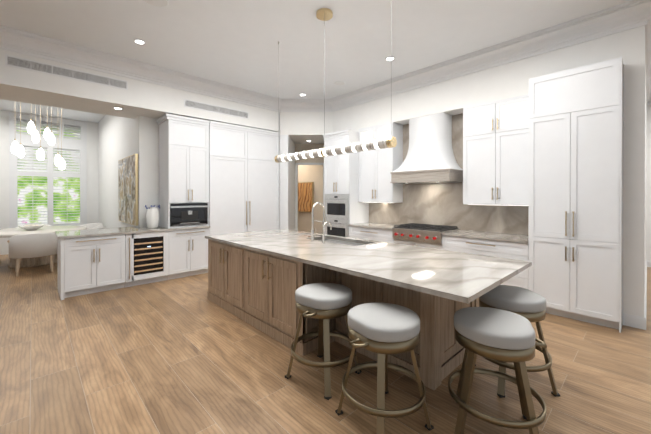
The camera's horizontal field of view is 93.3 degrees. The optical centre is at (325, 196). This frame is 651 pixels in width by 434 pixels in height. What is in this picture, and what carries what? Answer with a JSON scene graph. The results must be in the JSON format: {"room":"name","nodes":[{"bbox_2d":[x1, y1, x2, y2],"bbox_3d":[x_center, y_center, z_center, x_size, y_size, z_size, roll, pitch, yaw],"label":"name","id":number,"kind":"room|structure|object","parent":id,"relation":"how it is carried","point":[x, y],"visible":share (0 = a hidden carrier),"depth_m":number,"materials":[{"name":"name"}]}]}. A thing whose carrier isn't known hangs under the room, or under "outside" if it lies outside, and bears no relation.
{"room":"kitchen","nodes":[
{"label":"kitchen","id":0,"kind":"room"},
{"bbox_2d":[0,110,97,254],"bbox_3d":[-10.611,-0.350,5.778,10.650,3.700,0.200,0,0,-44],"label":"wall","id":1,"kind":"structure","parent":0,"point":[92,172],"depth_m":7.95,"materials":[{"name":"white paint"}]},
{"bbox_2d":[16,119,78,128],"bbox_3d":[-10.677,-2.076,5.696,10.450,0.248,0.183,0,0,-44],"label":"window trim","id":2,"kind":"structure","parent":1,"relation":"attached to","point":[48,125],"depth_m":8.47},
{"bbox_2d":[9,112,86,227],"bbox_3d":[-7.662,-0.636,8.554,1.650,3.090,0.250,0,0,-44],"label":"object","id":3,"kind":"structure","parent":1,"relation":"in","point":[78,144],"depth_m":8.46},
{"bbox_2d":[98,115,149,227],"bbox_3d":[-5.069,-0.357,7.545,0.210,3.700,4.890,0,0,-44],"label":"wall","id":4,"kind":"structure","parent":0,"point":[119,138],"depth_m":7.15,"materials":[{"name":"white paint"}]},
{"bbox_2d":[118,154,137,225],"bbox_3d":[-4.051,-0.132,6.286,0.047,1.340,1.560,0,0,-44],"label":"art","id":5,"kind":"object","parent":4,"relation":"attached to","point":[128,186],"visible":1,"depth_m":6.11,"materials":[{"name":"beige"}]},
{"bbox_2d":[170,203,207,225],"bbox_3d":[-2.703,0.329,5.918,0.666,0.404,0.535,0,0,-44],"label":"coffee machine","id":6,"kind":"object","parent":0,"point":[182,214],"visible":0.94,"depth_m":5.72,"materials":[{"name":"black"}]},
{"bbox_2d":[150,118,279,228],"bbox_3d":[-2.251,-0.005,7.091,3.240,3.000,0.340,0,0,-44],"label":"wall","id":7,"kind":"structure","parent":0,"point":[154,127],"depth_m":5.88,"materials":[{"name":"white paint"}]},
{"bbox_2d":[159,113,206,204],"bbox_3d":[-2.732,-0.673,5.945,0.730,1.595,0.570,0,0,-44],"label":"upper cabinet","id":8,"kind":"object","parent":7,"relation":"attached to","point":[182,140],"depth_m":5.70,"materials":[{"name":"white wood"}]},
{"bbox_2d":[279,134,322,233],"bbox_3d":[-1.320,-0.037,8.766,1.820,3.050,5.500,0,0,-44],"label":"wall","id":9,"kind":"structure","parent":0,"point":[310,173],"depth_m":8.89,"materials":[{"name":"beige paint"}]},
{"bbox_2d":[298,182,313,211],"bbox_3d":[-0.652,0.016,9.196,0.052,0.880,0.840,0,0,-44],"label":"framed picture","id":10,"kind":"object","parent":9,"relation":"attached to","point":[305,196],"visible":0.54,"depth_m":9.09,"materials":[{"name":"orange wood"}]},
{"bbox_2d":[323,129,358,195],"bbox_3d":[0.459,-0.718,6.825,0.640,1.332,0.755,0,0,-44],"label":"upper cabinet","id":11,"kind":"object","parent":9,"relation":"attached to","point":[341,171],"depth_m":6.51,"materials":[{"name":"white wood"}]},
{"bbox_2d":[325,194,348,236],"bbox_3d":[0.413,0.507,6.787,0.626,1.112,0.684,0,0,-44],"label":"wall oven","id":12,"kind":"object","parent":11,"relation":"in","point":[337,210],"visible":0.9,"depth_m":6.57,"materials":[{"name":"silver metal"}]},
{"bbox_2d":[280,112,332,233],"bbox_3d":[-0.351,-0.358,7.823,2.000,3.700,1.400,0,0,1],"label":"wall","id":13,"kind":"structure","parent":0,"point":[298,130],"depth_m":7.14,"materials":[{"name":"white paint"}]},
{"bbox_2d":[0,0,631,131],"bbox_3d":[-3.001,-2.248,5.289,21.000,0.100,18.000,0,0,-44],"label":"ceiling","id":14,"kind":"structure","parent":0,"point":[234,43],"depth_m":4.13,"materials":[{"name":"white paint"}]},
{"bbox_2d":[11,102,64,169],"bbox_3d":[-6.422,-1.405,6.888,0.886,1.600,0.508,0,0,-44],"label":"cluster","id":15,"kind":"object","parent":14,"relation":"hanging from","point":[19,150],"visible":0.92,"depth_m":6.89,"materials":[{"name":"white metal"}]},
{"bbox_2d":[0,49,278,131],"bbox_3d":[-6.166,-1.839,2.922,13.150,0.700,0.960,0,0,-44],"label":"bulkhead","id":16,"kind":"object","parent":14,"relation":"attached to","point":[137,98],"visible":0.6,"depth_m":5.05,"materials":[{"name":"white paint"}]},
{"bbox_2d":[5,54,127,89],"bbox_3d":[-3.746,-1.818,4.558,1.390,0.145,0.012,0,0,-44],"label":"air vent grille","id":17,"kind":"object","parent":16,"relation":"attached to","point":[30,65],"visible":1,"depth_m":4.48,"materials":[{"name":"grey metal"}]},
{"bbox_2d":[184,99,248,118],"bbox_3d":[-2.121,-1.729,6.107,1.320,0.145,0.012,0,0,-44],"label":"air vent grille","id":18,"kind":"object","parent":16,"relation":"attached to","point":[213,108],"visible":1,"depth_m":6.05,"materials":[{"name":"grey metal"}]},
{"bbox_2d":[133,39,145,44],"bbox_3d":[-2.634,-2.192,4.354,0.156,0.006,0.156,0,0,-44],"label":"recessed light","id":19,"kind":"object","parent":14,"relation":"in","point":[139,41],"visible":1,"depth_m":4.34,"materials":[{"name":"white"}]},
{"bbox_2d":[142,0,168,7],"bbox_3d":[-1.900,-2.188,3.410,0.284,0.006,0.284,0,0,-44],"label":"ceiling speaker","id":20,"kind":"object","parent":14,"relation":"attached to","point":[160,3],"visible":1,"depth_m":3.46},
{"bbox_2d":[274,8,396,162],"bbox_3d":[-0.012,-1.336,3.672,0.200,1.712,1.950,0,0,-44],"label":"linear pendant light","id":21,"kind":"object","parent":14,"relation":"hanging from","point":[324,14],"visible":1,"depth_m":3.58,"materials":[{"name":"gold metal"}]},
{"bbox_2d":[385,56,394,60],"bbox_3d":[1.028,-2.194,4.889,0.156,0.006,0.156,0,0,-44],"label":"recessed light","id":22,"kind":"object","parent":14,"relation":"in","point":[391,58],"visible":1,"depth_m":4.88,"materials":[{"name":"white"}]},
{"bbox_2d":[0,254,650,433],"bbox_3d":[-1.621,1.537,3.856,21.000,0.060,22.000,0,0,-44],"label":"floor","id":23,"kind":"structure","parent":0,"point":[183,355],"depth_m":2.57,"materials":[{"name":"brown wood"}]},
{"bbox_2d":[7,233,56,276],"bbox_3d":[-5.765,1.099,6.100,0.766,0.802,0.650,0,0,-44],"label":"dining chair","id":24,"kind":"object","parent":23,"relation":"on","point":[31,245],"visible":0.9,"depth_m":5.84,"materials":[{"name":"fabric"}]},
{"bbox_2d":[0,226,86,267],"bbox_3d":[-6.500,1.115,6.871,1.840,0.760,1.840,0,0,-44],"label":"dining table","id":25,"kind":"object","parent":23,"relation":"on","point":[27,262],"visible":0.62,"depth_m":6.65,"materials":[{"name":"beige"}]},
{"bbox_2d":[18,224,44,229],"bbox_3d":[-6.467,0.670,6.762,0.450,0.130,0.450,0,0,-44],"label":"decorative bowl","id":26,"kind":"object","parent":25,"relation":"on","point":[32,227],"visible":1,"depth_m":6.70,"materials":[{"name":"white ceramic"}]},
{"bbox_2d":[80,223,102,229],"bbox_3d":[-6.120,1.093,7.851,0.686,0.802,0.762,0,0,-44],"label":"dining chair","id":27,"kind":"object","parent":23,"relation":"on","point":[91,225],"visible":0.1,"depth_m":8.09,"materials":[{"name":"fabric"}]},
{"bbox_2d":[59,233,126,299],"bbox_3d":[-3.752,1.056,4.972,0.758,0.893,0.620,0,0,-44],"label":"base cabinet","id":28,"kind":"object","parent":23,"relation":"on","point":[87,265],"depth_m":4.71,"materials":[{"name":"white wood"}]},
{"bbox_2d":[55,225,210,240],"bbox_3d":[-3.266,0.589,5.425,2.230,0.035,0.657,0,0,-44],"label":"countertop","id":29,"kind":"structure","parent":28,"relation":"on","point":[89,232],"depth_m":5.19,"materials":[{"name":"white stone"}]},
{"bbox_2d":[145,205,159,227],"bbox_3d":[-3.148,0.359,5.600,0.247,0.421,0.248,0,0,-44],"label":"decorative vase","id":30,"kind":"object","parent":29,"relation":"on","point":[152,216],"visible":1,"depth_m":5.52,"materials":[{"name":"white ceramic"}]},
{"bbox_2d":[124,231,168,286],"bbox_3d":[-3.216,1.056,5.441,0.656,0.891,0.642,0,0,-44],"label":"wine fridge","id":31,"kind":"object","parent":23,"relation":"on","point":[146,257],"visible":0.92,"depth_m":5.23,"materials":[{"name":"black glass"}]},
{"bbox_2d":[167,229,210,279],"bbox_3d":[-2.730,1.053,5.947,0.738,0.893,0.620,0,0,-44],"label":"base cabinet","id":32,"kind":"object","parent":23,"relation":"on","point":[188,248],"depth_m":5.70,"materials":[{"name":"white wood"}]},
{"bbox_2d":[200,121,250,234],"bbox_3d":[-2.161,0.012,6.493,0.905,2.970,0.630,0,0,-44],"label":"tall cabinet","id":33,"kind":"object","parent":23,"relation":"on","point":[228,173],"depth_m":6.25,"materials":[{"name":"white wood"}]},
{"bbox_2d":[251,129,278,231],"bbox_3d":[-1.604,0.010,7.024,0.875,2.970,0.630,0,0,-44],"label":"tall cabinet","id":34,"kind":"object","parent":23,"relation":"on","point":[264,143],"depth_m":6.84,"materials":[{"name":"white wood"}]},
{"bbox_2d":[285,283,360,399],"bbox_3d":[-0.018,1.150,2.605,0.557,0.724,0.552,0,0,-44],"label":"stool","id":35,"kind":"object","parent":23,"relation":"on","point":[323,303],"visible":0.98,"depth_m":2.44,"materials":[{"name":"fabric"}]},
{"bbox_2d":[205,233,478,389],"bbox_3d":[-0.111,1.060,3.764,1.420,0.894,3.306,0,0,-44],"label":"kitchen island","id":36,"kind":"object","parent":23,"relation":"on","point":[257,279],"depth_m":3.06,"materials":[{"name":"wood"}]},
{"bbox_2d":[213,229,531,304],"bbox_3d":[0.040,0.595,3.626,1.410,0.035,3.760,0,0,-44],"label":"island countertop","id":37,"kind":"structure","parent":36,"relation":"on","point":[463,277],"depth_m":2.75,"materials":[{"name":"white stone"}]},
{"bbox_2d":[310,202,325,240],"bbox_3d":[-0.073,0.325,4.036,0.277,0.502,0.113,0,0,-44],"label":"faucet","id":38,"kind":"object","parent":37,"relation":"on","point":[312,230],"visible":1,"depth_m":3.98,"materials":[{"name":"silver metal"}]},
{"bbox_2d":[288,234,364,245],"bbox_3d":[0.008,0.717,4.231,0.392,0.258,1.392,0,0,-44],"label":"sink","id":39,"kind":"object","parent":37,"relation":"in","point":[308,236],"visible":0.08,"depth_m":4.42,"materials":[{"name":"silver metal"}]},
{"bbox_2d":[322,221,331,242],"bbox_3d":[0.027,0.444,3.850,0.163,0.264,0.075,0,0,-44],"label":"filter faucet","id":40,"kind":"object","parent":37,"relation":"on","point":[323,238],"visible":1,"depth_m":3.81,"materials":[{"name":"silver metal"}]},
{"bbox_2d":[349,228,398,242],"bbox_3d":[1.111,1.052,6.148,0.640,0.893,1.130,0,0,-44],"label":"base cabinet","id":41,"kind":"object","parent":23,"relation":"on","point":[375,234],"depth_m":5.90,"materials":[{"name":"white wood"}]},
{"bbox_2d":[348,224,399,231],"bbox_3d":[1.080,0.586,6.161,0.665,0.035,1.067,0,0,-44],"label":"countertop","id":42,"kind":"structure","parent":41,"relation":"on","point":[388,226],"depth_m":6.06,"materials":[{"name":"white stone"}]},
{"bbox_2d":[335,303,433,433],"bbox_3d":[0.383,1.152,2.076,0.565,0.724,0.551,0,0,-44],"label":"stool","id":43,"kind":"object","parent":23,"relation":"on","point":[383,330],"visible":1,"depth_m":1.92,"materials":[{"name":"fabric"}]},
{"bbox_2d":[395,239,442,249],"bbox_3d":[1.775,1.130,5.452,0.640,0.742,0.913,0,0,-44],"label":"base cabinet","id":44,"kind":"object","parent":23,"relation":"on","point":[405,242],"depth_m":5.17,"materials":[{"name":"white wood"}]},
{"bbox_2d":[442,233,526,288],"bbox_3d":[2.475,1.057,4.718,0.640,0.893,1.234,0,0,-44],"label":"base cabinet","id":45,"kind":"object","parent":23,"relation":"on","point":[495,248],"depth_m":4.34,"materials":[{"name":"white wood"}]},
{"bbox_2d":[392,223,458,243],"bbox_3d":[1.746,0.636,5.422,0.720,0.240,0.909,0,0,-44],"label":"range","id":46,"kind":"object","parent":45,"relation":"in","point":[427,233],"visible":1,"depth_m":5.21,"materials":[{"name":"silver metal"}]},
{"bbox_2d":[443,230,526,243],"bbox_3d":[2.487,0.591,4.685,0.665,0.035,1.170,0,0,-44],"label":"countertop","id":47,"kind":"structure","parent":45,"relation":"on","point":[515,238],"depth_m":4.54,"materials":[{"name":"white stone"}]},
{"bbox_2d":[448,307,546,433],"bbox_3d":[1.093,1.152,1.994,0.604,0.724,0.604,0,0,-44],"label":"stool","id":48,"kind":"object","parent":23,"relation":"on","point":[498,334],"visible":1,"depth_m":1.87,"materials":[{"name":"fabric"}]},
{"bbox_2d":[475,285,559,397],"bbox_3d":[1.538,1.150,2.549,0.656,0.724,0.656,0,0,-44],"label":"stool","id":49,"kind":"object","parent":23,"relation":"on","point":[530,305],"visible":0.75,"depth_m":2.36,"materials":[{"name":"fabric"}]},
{"bbox_2d":[527,56,623,332],"bbox_3d":[3.208,-0.023,3.948,0.655,3.060,0.882,0,0,-44],"label":"tall cabinet","id":50,"kind":"object","parent":23,"relation":"on","point":[569,246],"depth_m":3.68,"materials":[{"name":"white wood"}]},
{"bbox_2d":[333,25,645,316],"bbox_3d":[2.020,-0.349,5.538,0.500,3.700,5.180,0,0,-44],"label":"wall","id":51,"kind":"structure","parent":0,"point":[454,96],"depth_m":3.89,"materials":[{"name":"white paint"}]},
{"bbox_2d":[359,122,402,202],"bbox_3d":[1.114,-0.657,6.329,0.407,1.561,0.858,0,0,-44],"label":"upper cabinet","id":52,"kind":"object","parent":51,"relation":"attached to","point":[377,167],"visible":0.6,"depth_m":6.14,"materials":[{"name":"white wood"}]},
{"bbox_2d":[390,112,462,183],"bbox_3d":[1.800,-0.838,5.472,0.602,1.189,1.114,0,0,-44],"label":"range hood","id":53,"kind":"object","parent":51,"relation":"attached to","point":[430,158],"visible":0.94,"depth_m":5.33,"materials":[{"name":"white paint"}]},
{"bbox_2d":[369,113,528,234],"bbox_3d":[2.051,-0.432,5.637,0.015,2.005,3.160,0,0,-44],"label":"backsplash","id":54,"kind":"structure","parent":51,"relation":"attached to","point":[433,204],"depth_m":5.45,"materials":[{"name":"stone"}]},
{"bbox_2d":[463,94,528,205],"bbox_3d":[2.661,-0.651,4.707,0.407,1.561,0.965,0,0,-44],"label":"upper cabinet","id":55,"kind":"object","parent":51,"relation":"attached to","point":[495,152],"visible":0.94,"depth_m":4.58,"materials":[{"name":"white wood"}]},
{"bbox_2d":[623,260,650,329],"bbox_3d":[-1.324,1.448,1.733,18.500,0.135,18.518,0,0,-44],"label":"baseboard","id":56,"kind":"structure","parent":51,"relation":"attached to","point":[634,321],"depth_m":3.57,"materials":[{"name":"white wood"}]},
{"bbox_2d":[645,241,645,270],"bbox_3d":[5.361,-0.348,5.265,3.940,3.700,0.175,0,0,-44],"label":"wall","id":57,"kind":"structure","parent":0,"point":[645,241],"depth_m":5.51,"materials":[{"name":"white paint"}]},
{"bbox_2d":[0,0,650,111],"bbox_3d":[0.583,-2.053,-0.281,18.500,0.248,12.990,0,0,-44],"label":"crown molding","id":58,"kind":"structure","parent":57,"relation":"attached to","point":[632,14],"depth_m":4.68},
{"bbox_2d":[646,104,650,260],"bbox_3d":[9.277,-0.344,4.085,0.100,3.700,7.300,0,0,-44],"label":"wall","id":59,"kind":"structure","parent":0,"point":[648,182],"depth_m":6.54,"materials":[{"name":"white paint"}]},
{"label":"outside","id":60,"kind":"structure","parent":0,"visible":0},
{"bbox_2d":[16,127,79,224],"bbox_3d":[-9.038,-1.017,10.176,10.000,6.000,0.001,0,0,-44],"label":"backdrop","id":61,"kind":"structure","parent":60,"point":[25,192],"depth_m":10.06,"materials":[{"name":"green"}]}
]}

